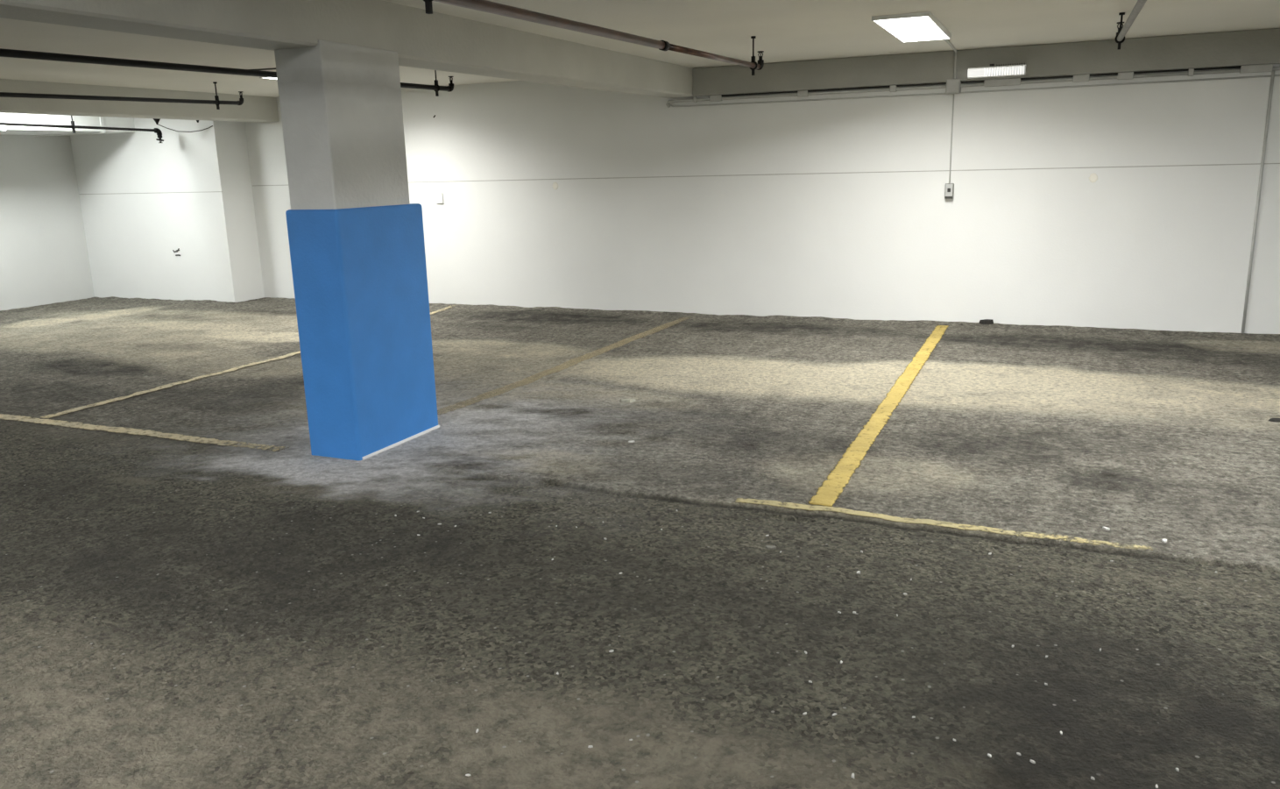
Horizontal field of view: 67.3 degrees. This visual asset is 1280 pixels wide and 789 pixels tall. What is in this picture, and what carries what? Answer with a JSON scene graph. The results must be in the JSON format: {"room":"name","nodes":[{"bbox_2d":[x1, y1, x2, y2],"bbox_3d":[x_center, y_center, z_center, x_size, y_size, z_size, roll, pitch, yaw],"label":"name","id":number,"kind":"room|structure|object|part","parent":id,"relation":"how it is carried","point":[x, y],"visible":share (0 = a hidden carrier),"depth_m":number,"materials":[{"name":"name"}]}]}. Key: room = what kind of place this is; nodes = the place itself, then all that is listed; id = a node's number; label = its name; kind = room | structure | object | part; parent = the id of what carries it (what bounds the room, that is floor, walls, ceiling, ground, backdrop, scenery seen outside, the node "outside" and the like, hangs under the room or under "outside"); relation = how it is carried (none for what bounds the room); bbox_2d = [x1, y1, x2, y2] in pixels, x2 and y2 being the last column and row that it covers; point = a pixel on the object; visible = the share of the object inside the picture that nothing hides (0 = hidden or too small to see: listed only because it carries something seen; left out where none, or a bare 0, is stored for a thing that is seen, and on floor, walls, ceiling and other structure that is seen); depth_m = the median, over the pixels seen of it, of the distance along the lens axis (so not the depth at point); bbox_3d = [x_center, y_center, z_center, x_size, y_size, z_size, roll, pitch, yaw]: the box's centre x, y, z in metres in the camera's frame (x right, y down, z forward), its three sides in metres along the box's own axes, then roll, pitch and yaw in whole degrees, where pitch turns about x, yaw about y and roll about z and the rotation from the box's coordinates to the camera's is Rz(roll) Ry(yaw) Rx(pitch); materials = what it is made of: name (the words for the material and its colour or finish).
{"room":"parking garage","nodes":[
{"label":"parking garage","id":0,"kind":"room"},
{"bbox_2d":[0,134,94,310],"bbox_3d":[-10.334,-0.898,6.155,0.200,2.750,14.625,4,14,23],"label":"wall","id":1,"kind":"structure","parent":0,"point":[44,255],"depth_m":12.15,"materials":[{"name":"paint"}]},
{"bbox_2d":[70,117,264,302],"bbox_3d":[-6.164,-2.494,12.502,2.700,2.750,0.691,4,14,23],"label":"wall","id":2,"kind":"structure","parent":0,"point":[143,199],"depth_m":12.08,"materials":[{"name":"white paint"}]},
{"bbox_2d":[0,296,1279,788],"bbox_3d":[-1.612,0.865,3.089,18.650,0.070,15.060,4,14,23],"label":"floor","id":3,"kind":"structure","parent":0,"point":[174,613],"depth_m":3.80,"materials":[{"name":"grey concrete"}]},
{"bbox_2d":[0,413,289,451],"bbox_3d":[-3.601,0.193,6.112,3.450,0.015,0.109,4,14,23],"label":"parking line","id":4,"kind":"object","parent":3,"relation":"on","point":[72,424],"visible":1,"depth_m":5.90,"materials":[{"name":"beige paint"}]},
{"bbox_2d":[39,304,454,417],"bbox_3d":[-2.968,-0.432,8.698,0.243,0.018,5.257,3,14,19],"label":"parking line","id":5,"kind":"object","parent":3,"relation":"on","point":[170,385],"visible":0.55,"depth_m":7.18,"materials":[{"name":"beige paint"}]},
{"bbox_2d":[274,39,439,459],"bbox_3d":[-1.550,-0.770,5.354,0.351,2.190,0.740,4,14,23],"label":"concrete column","id":6,"kind":"structure","parent":3,"relation":"on","point":[356,236],"depth_m":5.14,"materials":[{"name":"blue"}]},
{"bbox_2d":[619,398,636,402],"bbox_3d":[-0.078,0.039,6.372,0.103,0.023,0.059,-7,14,-22],"label":"paper scrap","id":7,"kind":"object","parent":3,"relation":"on","point":[621,399],"visible":1,"depth_m":6.36,"materials":[{"name":"beige paper"}]},
{"bbox_2d":[764,544,776,549],"bbox_3d":[0.534,0.623,3.929,0.044,0.009,0.028,-2,13,-1],"label":"stone fragment","id":8,"kind":"object","parent":3,"relation":"on","point":[768,547],"visible":1,"depth_m":3.92,"materials":[{"name":"grey stone"}]},
{"bbox_2d":[808,325,948,506],"bbox_3d":[1.818,-0.071,6.648,0.123,0.013,5.190,4,14,23],"label":"parking line","id":9,"kind":"object","parent":3,"relation":"on","point":[838,477],"visible":1,"depth_m":5.54,"materials":[{"name":"yellow paint"}]},
{"bbox_2d":[735,497,1152,550],"bbox_3d":[1.228,0.543,4.107,1.708,0.009,0.102,4,14,23],"label":"parking line","id":10,"kind":"object","parent":3,"relation":"on","point":[788,505],"visible":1,"depth_m":4.12,"materials":[{"name":"yellow paint"}]},
{"bbox_2d":[978,318,993,324],"bbox_3d":[3.220,-0.678,8.931,0.118,0.042,0.070,-2,13,-2],"label":"clod","id":11,"kind":"object","parent":3,"relation":"on","point":[984,321],"visible":1,"depth_m":8.91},
{"bbox_2d":[1268,417,1279,422],"bbox_3d":[3.653,0.146,5.489,0.111,0.019,0.043,2,14,14],"label":"scrap","id":12,"kind":"object","parent":3,"relation":"on","point":[1276,420],"visible":1,"depth_m":5.48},
{"bbox_2d":[0,0,1279,97],"bbox_3d":[-1.665,-1.624,2.531,18.850,0.412,15.316,4,14,23],"label":"ceiling","id":13,"kind":"structure","parent":0,"point":[785,30],"depth_m":6.82,"materials":[{"name":"paint"}]},
{"bbox_2d":[0,113,135,136],"bbox_3d":[-9.675,-1.876,5.735,1.205,0.486,14.425,4,14,23],"label":"ceiling light","id":14,"kind":"object","parent":13,"relation":"hanging from","point":[7,117],"visible":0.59,"depth_m":11.25,"materials":[{"name":"white plastic"}]},
{"bbox_2d":[0,115,163,142],"bbox_3d":[-8.037,-1.973,6.255,0.108,0.500,11.688,4,14,23],"label":"pipe","id":15,"kind":"object","parent":13,"relation":"hanging from","point":[73,126],"visible":0.95,"depth_m":10.54,"materials":[{"name":"black metal"}]},
{"bbox_2d":[0,81,243,109],"bbox_3d":[-6.185,-1.753,5.006,0.062,0.448,10.824,4,14,23],"label":"pipe","id":16,"kind":"object","parent":13,"relation":"hanging from","point":[216,102],"visible":1,"depth_m":8.57,"materials":[{"name":"black metal"}]},
{"bbox_3d":[-4.189,-3.002,9.497,0.036,0.168,0.036,4,14,23],"label":"hanger rod","id":17,"kind":"part","parent":16,"relation":"part of","materials":[{"name":"black paint"}]},
{"bbox_2d":[0,78,278,122],"bbox_3d":[-7.468,-1.798,5.054,0.300,0.377,14.916,4,14,23],"label":"ceiling beam","id":18,"kind":"structure","parent":13,"relation":"attached to","point":[257,109],"depth_m":9.83,"materials":[{"name":"paint"}]},
{"bbox_2d":[152,118,160,124],"bbox_3d":[-5.604,-3.281,11.118,0.089,0.309,0.090,4,14,23],"label":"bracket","id":19,"kind":"object","parent":13,"relation":"hanging from","point":[157,120],"visible":0.47,"depth_m":11.13,"materials":[{"name":"black metal"}]},
{"bbox_2d":[157,124,212,132],"bbox_3d":[-5.379,-3.147,11.368,0.600,0.090,0.139,-10,15,-31],"label":"hanging cable","id":20,"kind":"object","parent":19,"relation":"hanging from","point":[158,124],"visible":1,"depth_m":11.43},
{"bbox_2d":[0,48,453,96],"bbox_3d":[-3.878,-1.621,4.053,0.068,0.387,10.884,4,14,23],"label":"pipe","id":21,"kind":"object","parent":13,"relation":"hanging from","point":[3,53],"visible":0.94,"depth_m":5.96,"materials":[{"name":"black metal"}]},
{"bbox_2d":[251,67,275,70],"bbox_3d":[-3.112,-2.845,8.401,0.735,0.019,0.231,-5,14,-13],"label":"cable","id":22,"kind":"object","parent":13,"relation":"attached to","point":[273,67],"visible":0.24,"depth_m":8.37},
{"bbox_2d":[259,76,276,79],"bbox_3d":[-3.104,-3.090,9.421,0.364,0.052,1.304,4,14,23],"label":"ceiling light","id":23,"kind":"object","parent":13,"relation":"attached to","point":[259,76],"visible":0.06,"depth_m":8.97,"materials":[{"name":"white plastic"}]},
{"bbox_2d":[0,0,693,98],"bbox_3d":[-2.535,-1.402,2.970,0.310,0.440,14.916,4,14,23],"label":"ceiling beam","id":24,"kind":"structure","parent":13,"relation":"attached to","point":[420,39],"depth_m":5.16,"materials":[{"name":"paint"}]},
{"bbox_2d":[423,0,763,75],"bbox_3d":[-1.160,-1.343,2.700,0.074,0.440,10.495,4,14,23],"label":"pipe","id":25,"kind":"object","parent":13,"relation":"hanging from","point":[482,5],"visible":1,"depth_m":4.64,"materials":[{"name":"grey metal"}]},
{"bbox_3d":[0.843,-2.574,7.153,0.036,0.178,0.036,4,14,23],"label":"hanger rod","id":26,"kind":"part","parent":25,"relation":"part of","materials":[{"name":"black paint"}]},
{"bbox_2d":[871,11,951,42],"bbox_3d":[1.941,-2.599,6.796,0.364,0.052,1.324,4,14,23],"label":"ceiling light","id":27,"kind":"object","parent":13,"relation":"attached to","point":[916,26],"visible":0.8,"depth_m":6.64,"materials":[{"name":"white plastic"}]},
{"bbox_2d":[943,39,957,78],"bbox_3d":[2.554,-2.777,7.940,0.026,0.241,1.264,4,14,22],"label":"conduit","id":28,"kind":"object","parent":13,"relation":"attached to","point":[945,40],"visible":0.87,"depth_m":8.47,"materials":[{"name":"metal"}]},
{"bbox_2d":[1114,0,1146,49],"bbox_3d":[1.178,-1.201,1.830,0.070,0.440,10.724,4,14,23],"label":"pipe","id":29,"kind":"object","parent":13,"relation":"hanging from","point":[1120,38],"visible":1,"depth_m":5.65,"materials":[{"name":"grey metal"}]},
{"bbox_3d":[3.231,-2.494,6.453,0.036,0.138,0.036,4,14,23],"label":"hanger rod","id":30,"kind":"part","parent":29,"relation":"part of","materials":[{"name":"black paint"}]},
{"bbox_2d":[244,63,1279,333],"bbox_3d":[2.590,-1.908,9.050,16.150,2.750,0.200,4,14,23],"label":"wall","id":31,"kind":"structure","parent":0,"point":[832,208],"depth_m":9.19,"materials":[{"name":"white paint"}]},
{"bbox_2d":[435,192,443,203],"bbox_3d":[-2.296,-2.245,11.002,0.092,0.118,0.023,4,14,23],"label":"wall socket","id":32,"kind":"object","parent":31,"relation":"attached to","point":[439,196],"visible":1,"depth_m":10.99,"materials":[{"name":"white plastic"}]},
{"bbox_2d":[552,182,558,189],"bbox_3d":[-0.918,-2.256,10.401,0.076,0.079,0.004,4,14,23],"label":"wall patch","id":33,"kind":"object","parent":31,"relation":"attached to","point":[555,184],"visible":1,"depth_m":10.40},
{"bbox_2d":[944,183,954,198],"bbox_3d":[2.832,-1.863,8.808,0.074,0.140,0.059,4,14,23],"label":"wall switch","id":34,"kind":"object","parent":31,"relation":"attached to","point":[949,189],"visible":1,"depth_m":8.79,"materials":[{"name":"grey paint"}]},
{"bbox_3d":[2.825,-1.859,8.792,0.062,0.124,0.005,4,14,23],"label":"plate","id":35,"kind":"part","parent":34,"relation":"part of","materials":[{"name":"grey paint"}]},
{"bbox_2d":[948,93,954,183],"bbox_3d":[2.828,-2.317,8.723,0.013,0.778,0.012,4,14,23],"label":"conduit","id":36,"kind":"object","parent":31,"relation":"attached to","point":[953,94],"visible":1,"depth_m":8.72,"materials":[{"name":"metal"}]},
{"bbox_2d":[945,78,961,93],"bbox_3d":[2.798,-2.748,8.582,0.122,0.121,0.100,4,14,23],"label":"junction box","id":37,"kind":"object","parent":31,"relation":"attached to","point":[953,86],"visible":1,"depth_m":8.54,"materials":[{"name":"grey paint"}]},
{"bbox_2d":[665,63,1279,107],"bbox_3d":[2.729,-2.755,8.645,5.375,0.095,0.039,4,14,23],"label":"conduit","id":38,"kind":"object","parent":31,"relation":"attached to","point":[1263,67],"visible":1,"depth_m":8.42,"materials":[{"name":"metal"}]},
{"bbox_2d":[669,74,1279,106],"bbox_3d":[2.757,-2.728,8.651,5.403,0.053,0.014,4,14,23],"label":"cable","id":39,"kind":"object","parent":31,"relation":"attached to","point":[1256,76],"visible":1,"depth_m":8.49,"materials":[{"name":"paint"}]},
{"bbox_2d":[693,28,1279,96],"bbox_3d":[2.886,-2.913,8.515,5.125,0.262,0.080,4,14,23],"label":"beam","id":40,"kind":"structure","parent":31,"relation":"attached to","point":[1261,46],"depth_m":8.33,"materials":[{"name":"paint"}]},
{"bbox_2d":[967,63,1026,78],"bbox_3d":[3.100,-2.816,8.355,0.475,0.108,0.080,4,14,23],"label":"fluorescent light","id":41,"kind":"object","parent":40,"relation":"attached to","point":[1012,70],"visible":1,"depth_m":8.33,"materials":[{"name":"white plastic"}]},
{"bbox_2d":[1089,173,1097,182],"bbox_3d":[3.935,-1.880,8.348,0.076,0.079,0.004,4,14,23],"label":"wall patch","id":42,"kind":"object","parent":31,"relation":"attached to","point":[1093,177],"visible":1,"depth_m":8.35,"materials":[{"name":"beige paint"}]},
{"bbox_2d":[1241,70,1274,332],"bbox_3d":[5.082,-1.543,7.912,0.027,2.135,0.023,4,14,23],"label":"pipe","id":43,"kind":"object","parent":31,"relation":"attached to","point":[1273,71],"visible":1,"depth_m":7.89,"materials":[{"name":"metal"}]}
]}

